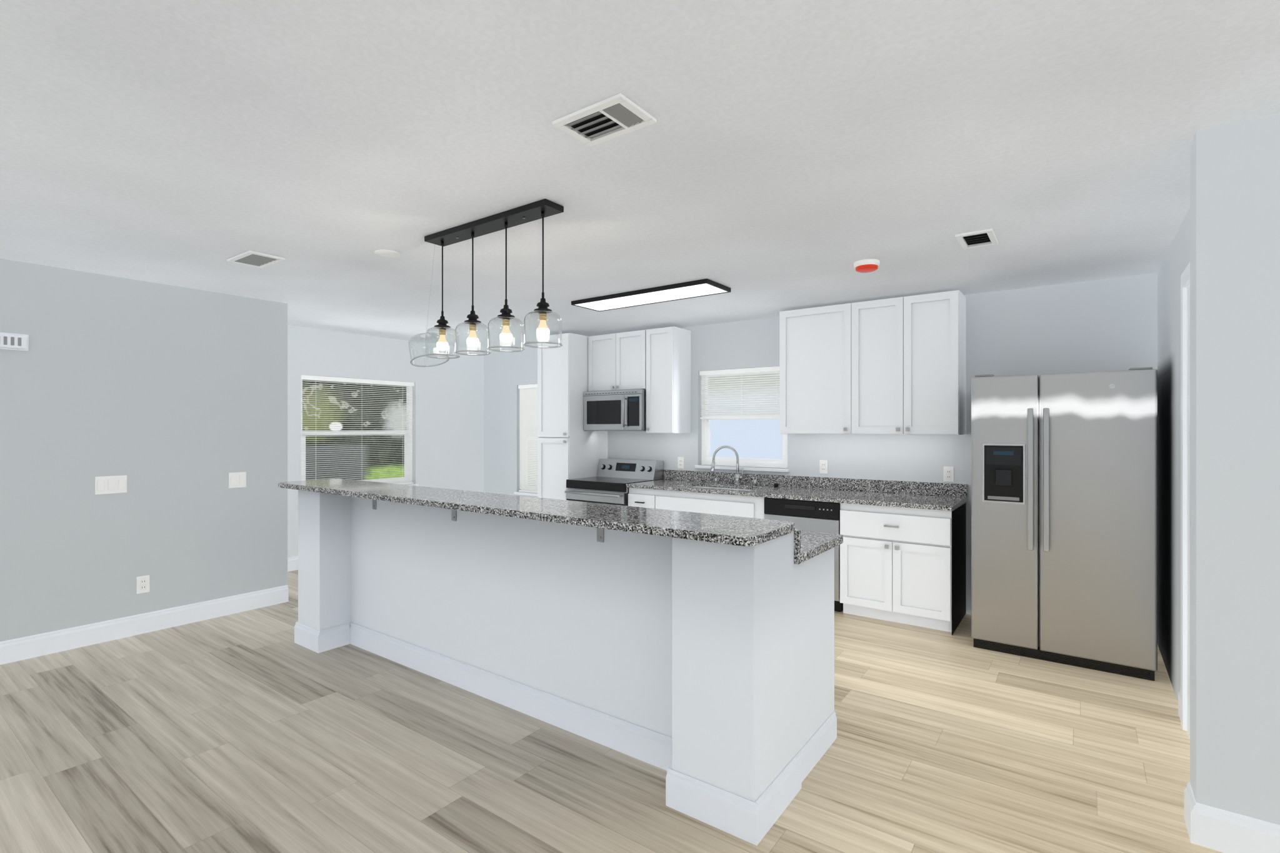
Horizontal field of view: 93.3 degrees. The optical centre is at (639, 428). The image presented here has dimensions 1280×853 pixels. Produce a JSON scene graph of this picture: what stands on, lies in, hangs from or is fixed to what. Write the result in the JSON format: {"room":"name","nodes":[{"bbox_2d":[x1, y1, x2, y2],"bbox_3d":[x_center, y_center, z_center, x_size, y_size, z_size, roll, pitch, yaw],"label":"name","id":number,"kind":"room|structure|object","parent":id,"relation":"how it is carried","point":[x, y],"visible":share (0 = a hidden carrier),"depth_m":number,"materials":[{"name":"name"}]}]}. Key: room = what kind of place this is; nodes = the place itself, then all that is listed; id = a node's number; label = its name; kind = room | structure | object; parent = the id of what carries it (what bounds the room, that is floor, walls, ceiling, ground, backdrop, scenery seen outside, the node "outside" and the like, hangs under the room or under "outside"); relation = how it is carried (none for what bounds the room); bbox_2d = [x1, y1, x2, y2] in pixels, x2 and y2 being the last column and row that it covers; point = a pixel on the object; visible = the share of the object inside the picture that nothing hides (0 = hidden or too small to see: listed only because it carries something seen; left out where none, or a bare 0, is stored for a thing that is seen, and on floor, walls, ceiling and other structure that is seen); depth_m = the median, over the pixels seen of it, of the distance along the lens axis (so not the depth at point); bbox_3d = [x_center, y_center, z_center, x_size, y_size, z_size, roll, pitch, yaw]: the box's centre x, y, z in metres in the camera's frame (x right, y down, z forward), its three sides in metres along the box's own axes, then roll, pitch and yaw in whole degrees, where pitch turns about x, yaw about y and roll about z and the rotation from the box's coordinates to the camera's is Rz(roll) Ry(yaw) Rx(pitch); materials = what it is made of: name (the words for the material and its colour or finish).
{"room":"kitchen","nodes":[
{"label":"kitchen","id":0,"kind":"room"},
{"bbox_2d":[0,258,287,641],"bbox_3d":[-5.126,0.200,2.933,1.240,2.440,5.900,0,0,36],"label":"wall","id":1,"kind":"structure","parent":0,"point":[170,401],"depth_m":4.15,"materials":[{"name":"grey paint"}]},
{"bbox_2d":[0,332,28,351],"bbox_3d":[-3.825,-0.525,3.637,0.033,0.100,0.210,0,0,36],"label":"door chime","id":2,"kind":"object","parent":1,"relation":"attached to","point":[12,341],"visible":1,"depth_m":3.66,"materials":[{"name":"white plastic"}]},
{"bbox_2d":[95,475,126,494],"bbox_3d":[-3.539,0.380,4.048,0.010,0.118,0.165,0,0,36],"label":"switch plate","id":3,"kind":"object","parent":1,"relation":"attached to","point":[113,484],"depth_m":4.04,"materials":[{"name":"white plastic"}]},
{"bbox_2d":[136,575,149,594],"bbox_3d":[-3.439,1.083,4.185,0.009,0.118,0.072,0,0,36],"label":"wall outlet","id":4,"kind":"object","parent":1,"relation":"attached to","point":[142,582],"depth_m":4.18,"materials":[{"name":"white plastic"}]},
{"bbox_2d":[228,471,246,488],"bbox_3d":[-3.097,0.400,4.654,0.010,0.118,0.118,0,0,36],"label":"switch plate","id":5,"kind":"object","parent":1,"relation":"attached to","point":[235,479],"depth_m":4.65,"materials":[{"name":"white plastic"}]},
{"bbox_2d":[287,325,483,557],"bbox_3d":[-2.972,0.200,6.821,0.140,2.440,2.920,0,0,36],"label":"wall","id":6,"kind":"structure","parent":0,"point":[448,425],"depth_m":7.19,"materials":[{"name":"white paint"}]},
{"bbox_2d":[287,556,298,571],"bbox_3d":[-2.909,1.353,6.775,0.016,0.135,2.920,0,0,36],"label":"baseboard","id":7,"kind":"structure","parent":6,"relation":"attached to","point":[292,562],"depth_m":6.01,"materials":[{"name":"white"}]},
{"bbox_2d":[301,379,418,486],"bbox_3d":[-3.070,0.075,6.644,0.150,1.230,1.340,0,0,36],"label":"window","id":8,"kind":"structure","parent":6,"relation":"in","point":[409,458],"depth_m":6.97,"materials":[{"name":"white"}]},
{"bbox_2d":[301,375,414,484],"bbox_3d":[-3.062,0.061,6.638,0.040,1.198,1.280,0,0,36],"label":"window blinds","id":9,"kind":"object","parent":8,"relation":"attached to","point":[345,380],"visible":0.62,"depth_m":6.60,"materials":[{"name":"white plastic"}]},
{"bbox_2d":[0,570,1224,852],"bbox_3d":[-0.795,1.445,1.583,9.830,0.050,9.100,0,0,36],"label":"floor","id":10,"kind":"structure","parent":0,"point":[256,731],"depth_m":2.58,"materials":[{"name":"brown wood"}]},
{"bbox_2d":[0,585,288,664],"bbox_3d":[-4.618,1.353,2.563,0.016,0.135,5.900,0,0,36],"label":"baseboard","id":11,"kind":"structure","parent":10,"relation":"on","point":[14,650],"depth_m":4.13,"materials":[{"name":"white wood"}]},
{"bbox_2d":[290,483,843,845],"bbox_3d":[-0.686,0.910,3.380,3.322,1.020,0.886,0,0,36],"label":"kitchen island","id":12,"kind":"object","parent":10,"relation":"on","point":[692,654],"depth_m":2.70,"materials":[{"name":"paint"}]},
{"bbox_2d":[278,478,794,548],"bbox_3d":[-0.922,0.384,3.225,3.510,0.032,0.425,0,0,36],"label":"island countertop","id":13,"kind":"structure","parent":12,"relation":"on","point":[726,530],"depth_m":2.69,"materials":[{"name":"grey stone"}]},
{"bbox_2d":[537,333,607,499],"bbox_3d":[-0.737,0.220,6.585,0.450,2.400,0.661,0,0,36],"label":"pantry cabinet","id":14,"kind":"object","parent":10,"relation":"on","point":[569,447],"visible":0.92,"depth_m":6.35,"materials":[{"name":"white wood"}]},
{"bbox_2d":[564,458,663,506],"bbox_3d":[-0.270,0.877,6.194,0.751,1.085,0.728,0,0,36],"label":"range","id":15,"kind":"object","parent":10,"relation":"on","point":[607,485],"visible":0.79,"depth_m":6.14,"materials":[{"name":"silver metal"}]},
{"bbox_2d":[628,488,661,509],"bbox_3d":[0.221,0.992,5.901,0.373,0.856,0.636,0,0,36],"label":"base cabinet","id":16,"kind":"object","parent":10,"relation":"on","point":[640,497],"depth_m":5.64,"materials":[{"name":"white wood"}]},
{"bbox_2d":[661,490,783,519],"bbox_3d":[0.762,0.992,5.507,1.080,0.856,0.636,0,0,36],"label":"base cabinet","id":17,"kind":"object","parent":10,"relation":"on","point":[745,506],"depth_m":5.21,"materials":[{"name":"white wood"}]},
{"bbox_2d":[764,497,843,611],"bbox_3d":[1.441,0.995,5.000,0.608,0.851,0.642,0,0,36],"label":"dishwasher","id":18,"kind":"object","parent":10,"relation":"on","point":[815,516],"visible":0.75,"depth_m":4.69,"materials":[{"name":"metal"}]},
{"bbox_2d":[840,500,967,635],"bbox_3d":[2.004,0.992,4.601,0.763,0.856,0.636,0,0,36],"label":"base cabinet","id":19,"kind":"object","parent":10,"relation":"on","point":[903,553],"depth_m":4.34,"materials":[{"name":"white wood"}]},
{"bbox_2d":[626,478,967,510],"bbox_3d":[1.187,0.546,5.181,2.788,0.033,0.662,0,0,36],"label":"countertop","id":20,"kind":"structure","parent":19,"relation":"on","point":[830,495],"depth_m":4.86,"materials":[{"name":"grey stone"}]},
{"bbox_2d":[693,483,753,490],"bbox_3d":[0.737,0.657,5.490,0.780,0.212,0.401,0,0,36],"label":"sink","id":21,"kind":"object","parent":20,"relation":"in","point":[694,484],"depth_m":5.68,"materials":[{"name":"silver metal"}]},
{"bbox_2d":[708,445,743,485],"bbox_3d":[0.801,0.347,5.662,0.309,0.366,0.211,0,0,36],"label":"faucet","id":22,"kind":"object","parent":20,"relation":"on","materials":[{"name":"silver metal"}]},
{"bbox_2d":[751,475,758,485],"bbox_3d":[1.050,0.489,5.548,0.027,0.081,0.066,0,0,36],"label":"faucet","id":23,"kind":"object","parent":20,"relation":"on","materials":[{"name":"silver metal"}]},
{"bbox_2d":[971,366,1157,681],"bbox_3d":[2.719,0.539,3.922,0.917,1.762,0.858,0,0,36],"label":"refrigerator","id":24,"kind":"object","parent":10,"relation":"on","point":[1064,518],"visible":1,"depth_m":3.60,"materials":[{"name":"silver metal"}]},
{"bbox_2d":[0,0,1279,350],"bbox_3d":[-0.795,-1.060,1.583,9.830,0.080,9.100,0,0,36],"label":"ceiling","id":25,"kind":"structure","parent":0,"point":[787,155],"depth_m":2.18,"materials":[{"name":"white paint"}]},
{"bbox_2d":[226,250,285,268],"bbox_3d":[-2.311,-1.014,3.637,0.320,0.012,0.195,0,0,36],"label":"ceiling vent","id":26,"kind":"object","parent":25,"relation":"in","point":[252,258],"visible":1,"depth_m":3.62,"materials":[{"name":"white metal"}]},
{"bbox_2d":[374,249,399,257],"bbox_3d":[-1.472,-1.016,3.521,0.140,0.006,0.140,0,0,36],"label":"cover plate","id":27,"kind":"object","parent":25,"relation":"attached to","point":[387,253],"visible":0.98,"depth_m":3.51,"materials":[{"name":"white plastic"}]},
{"bbox_2d":[408,198,563,367],"bbox_3d":[-0.807,-0.680,3.060,1.101,0.679,0.215,0,0,36],"label":"pendant light","id":28,"kind":"object","parent":25,"relation":"hanging from","point":[542,209],"visible":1,"depth_m":2.97,"materials":[{"name":"black metal"}]},
{"bbox_2d":[551,93,656,146],"bbox_3d":[-0.118,-1.014,2.002,0.290,0.012,0.195,0,0,36],"label":"ceiling vent","id":29,"kind":"object","parent":25,"relation":"in","point":[607,115],"visible":1,"depth_m":1.99,"materials":[{"name":"white metal"}]},
{"bbox_2d":[571,278,731,311],"bbox_3d":[0.055,-1.005,4.632,1.250,0.030,0.350,0,0,36],"label":"led panel","id":30,"kind":"object","parent":25,"relation":"attached to","point":[710,282],"visible":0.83,"depth_m":4.45,"materials":[{"name":"black metal"}]},
{"bbox_2d":[575,283,726,310],"bbox_3d":[0.055,-1.006,4.632,1.226,0.025,0.326,0,0,36],"label":"diffuser","id":31,"kind":"object","parent":30,"relation":"attached to","point":[699,290],"visible":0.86,"depth_m":4.59,"materials":[{"name":"white plastic"}]},
{"bbox_2d":[853,258,879,273],"bbox_3d":[1.395,-0.993,3.718,0.150,0.052,0.150,0,0,36],"label":"smoke detector","id":32,"kind":"object","parent":25,"relation":"attached to","point":[867,265],"visible":1,"depth_m":3.67,"materials":[{"name":"white plastic"}]},
{"bbox_2d":[955,228,998,249],"bbox_3d":[1.810,-1.014,3.247,0.170,0.012,0.280,0,0,36],"label":"ceiling vent","id":33,"kind":"object","parent":25,"relation":"in","point":[984,237],"visible":1,"depth_m":3.25,"materials":[{"name":"white metal"}]},
{"bbox_2d":[483,273,1157,613],"bbox_3d":[0.716,0.200,6.025,7.037,2.440,0.140,0,0,36],"label":"wall","id":34,"kind":"structure","parent":0,"point":[1100,325],"depth_m":4.80,"materials":[{"name":"grey paint"}]},
{"bbox_2d":[514,384,538,496],"bbox_3d":[-1.221,0.145,7.406,0.780,1.370,0.150,0,0,36],"label":"window","id":35,"kind":"structure","parent":34,"relation":"in","point":[528,402],"depth_m":7.51,"materials":[{"name":"white"}]},
{"bbox_2d":[588,330,645,391],"bbox_3d":[-0.151,-0.684,6.358,0.753,0.592,0.337,0,0,36],"label":"upper cabinet","id":36,"kind":"object","parent":34,"relation":"attached to","point":[617,361],"depth_m":6.21,"materials":[{"name":"white wood"}]},
{"bbox_2d":[583,389,646,431],"bbox_3d":[-0.189,-0.176,6.307,0.743,0.413,0.462,0,0,36],"label":"over-the-range microwave","id":37,"kind":"object","parent":36,"relation":"attached to","point":[617,410],"visible":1,"depth_m":6.12,"materials":[{"name":"silver metal"}]},
{"bbox_2d":[645,326,690,433],"bbox_3d":[0.261,-0.465,6.057,0.376,1.030,0.337,0,0,36],"label":"upper cabinet","id":38,"kind":"object","parent":34,"relation":"attached to","point":[668,349],"depth_m":5.92,"materials":[{"name":"white wood"}]},
{"bbox_2d":[677,456,683,468],"bbox_3d":[0.414,0.355,6.152,0.072,0.118,0.009,0,0,36],"label":"wall outlet","id":39,"kind":"object","parent":34,"relation":"attached to","point":[680,460],"depth_m":6.15,"materials":[{"name":"white plastic"}]},
{"bbox_2d":[695,366,789,472],"bbox_3d":[0.985,-0.085,5.798,0.980,0.970,0.150,0,0,36],"label":"window","id":40,"kind":"structure","parent":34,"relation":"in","point":[705,418],"depth_m":5.81,"materials":[{"name":"white"}]},
{"bbox_2d":[663,469,967,498],"bbox_3d":[1.376,0.480,5.440,2.788,0.100,0.021,0,0,36],"label":"backsplash","id":41,"kind":"structure","parent":34,"relation":"attached to","point":[925,489],"depth_m":5.19,"materials":[{"name":"grey stone"}]},
{"bbox_2d":[779,301,860,434],"bbox_3d":[1.558,-0.475,5.111,0.665,1.050,0.337,0,0,36],"label":"upper cabinet","id":42,"kind":"object","parent":34,"relation":"attached to","point":[820,347],"depth_m":4.97,"materials":[{"name":"white wood"}]},
{"bbox_2d":[819,460,827,473],"bbox_3d":[1.605,0.340,5.284,0.072,0.118,0.009,0,0,36],"label":"wall outlet","id":43,"kind":"object","parent":34,"relation":"attached to","point":[823,464],"depth_m":5.28,"materials":[{"name":"white plastic"}]},
{"bbox_2d":[860,290,966,434],"bbox_3d":[2.067,-0.475,4.740,0.823,1.050,0.337,0,0,36],"label":"upper cabinet","id":44,"kind":"object","parent":34,"relation":"attached to","point":[895,365],"depth_m":4.55,"materials":[{"name":"white wood"}]},
{"bbox_2d":[943,466,953,481],"bbox_3d":[2.402,0.360,4.703,0.072,0.118,0.009,0,0,36],"label":"wall outlet","id":45,"kind":"object","parent":34,"relation":"attached to","point":[948,474],"depth_m":4.70,"materials":[{"name":"white plastic"}]},
{"bbox_2d":[1157,207,1189,701],"bbox_3d":[2.791,0.200,3.018,0.140,2.440,2.275,0,0,36],"label":"wall","id":46,"kind":"structure","parent":0,"point":[1175,262],"depth_m":3.40,"materials":[{"name":"paint"}]},
{"bbox_2d":[1180,261,1189,738],"bbox_3d":[2.342,0.345,2.513,0.050,2.150,0.920,0,0,36],"label":"door frame","id":47,"kind":"structure","parent":46,"relation":"attached to","point":[1185,500],"depth_m":2.84,"materials":[{"name":"white wood"}]},
{"bbox_2d":[1190,113,1279,824],"bbox_3d":[3.115,0.200,1.284,2.880,2.440,0.145,0,0,36],"label":"wall","id":48,"kind":"structure","parent":0,"point":[1234,467],"depth_m":2.02,"materials":[{"name":"grey paint"}]},
{"bbox_2d":[1184,788,1279,852],"bbox_3d":[3.067,1.353,1.232,2.896,0.135,0.036,0,0,36],"label":"baseboard","id":49,"kind":"structure","parent":48,"relation":"attached to","point":[1219,830],"depth_m":2.02,"materials":[{"name":"white wood"}]},
{"label":"outside","id":50,"kind":"structure","parent":0,"visible":0},
{"bbox_2d":[302,380,406,480],"bbox_3d":[-4.811,0.120,7.914,0.001,4.200,6.300,0,0,36],"label":"window blinds","id":51,"kind":"object","parent":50,"point":[385,446],"depth_m":8.79,"materials":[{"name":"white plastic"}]},
{"bbox_2d":[708,373,782,459],"bbox_3d":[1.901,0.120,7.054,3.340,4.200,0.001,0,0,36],"label":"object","id":52,"kind":"object","parent":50,"point":[743,451],"depth_m":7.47,"materials":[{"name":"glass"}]}
]}

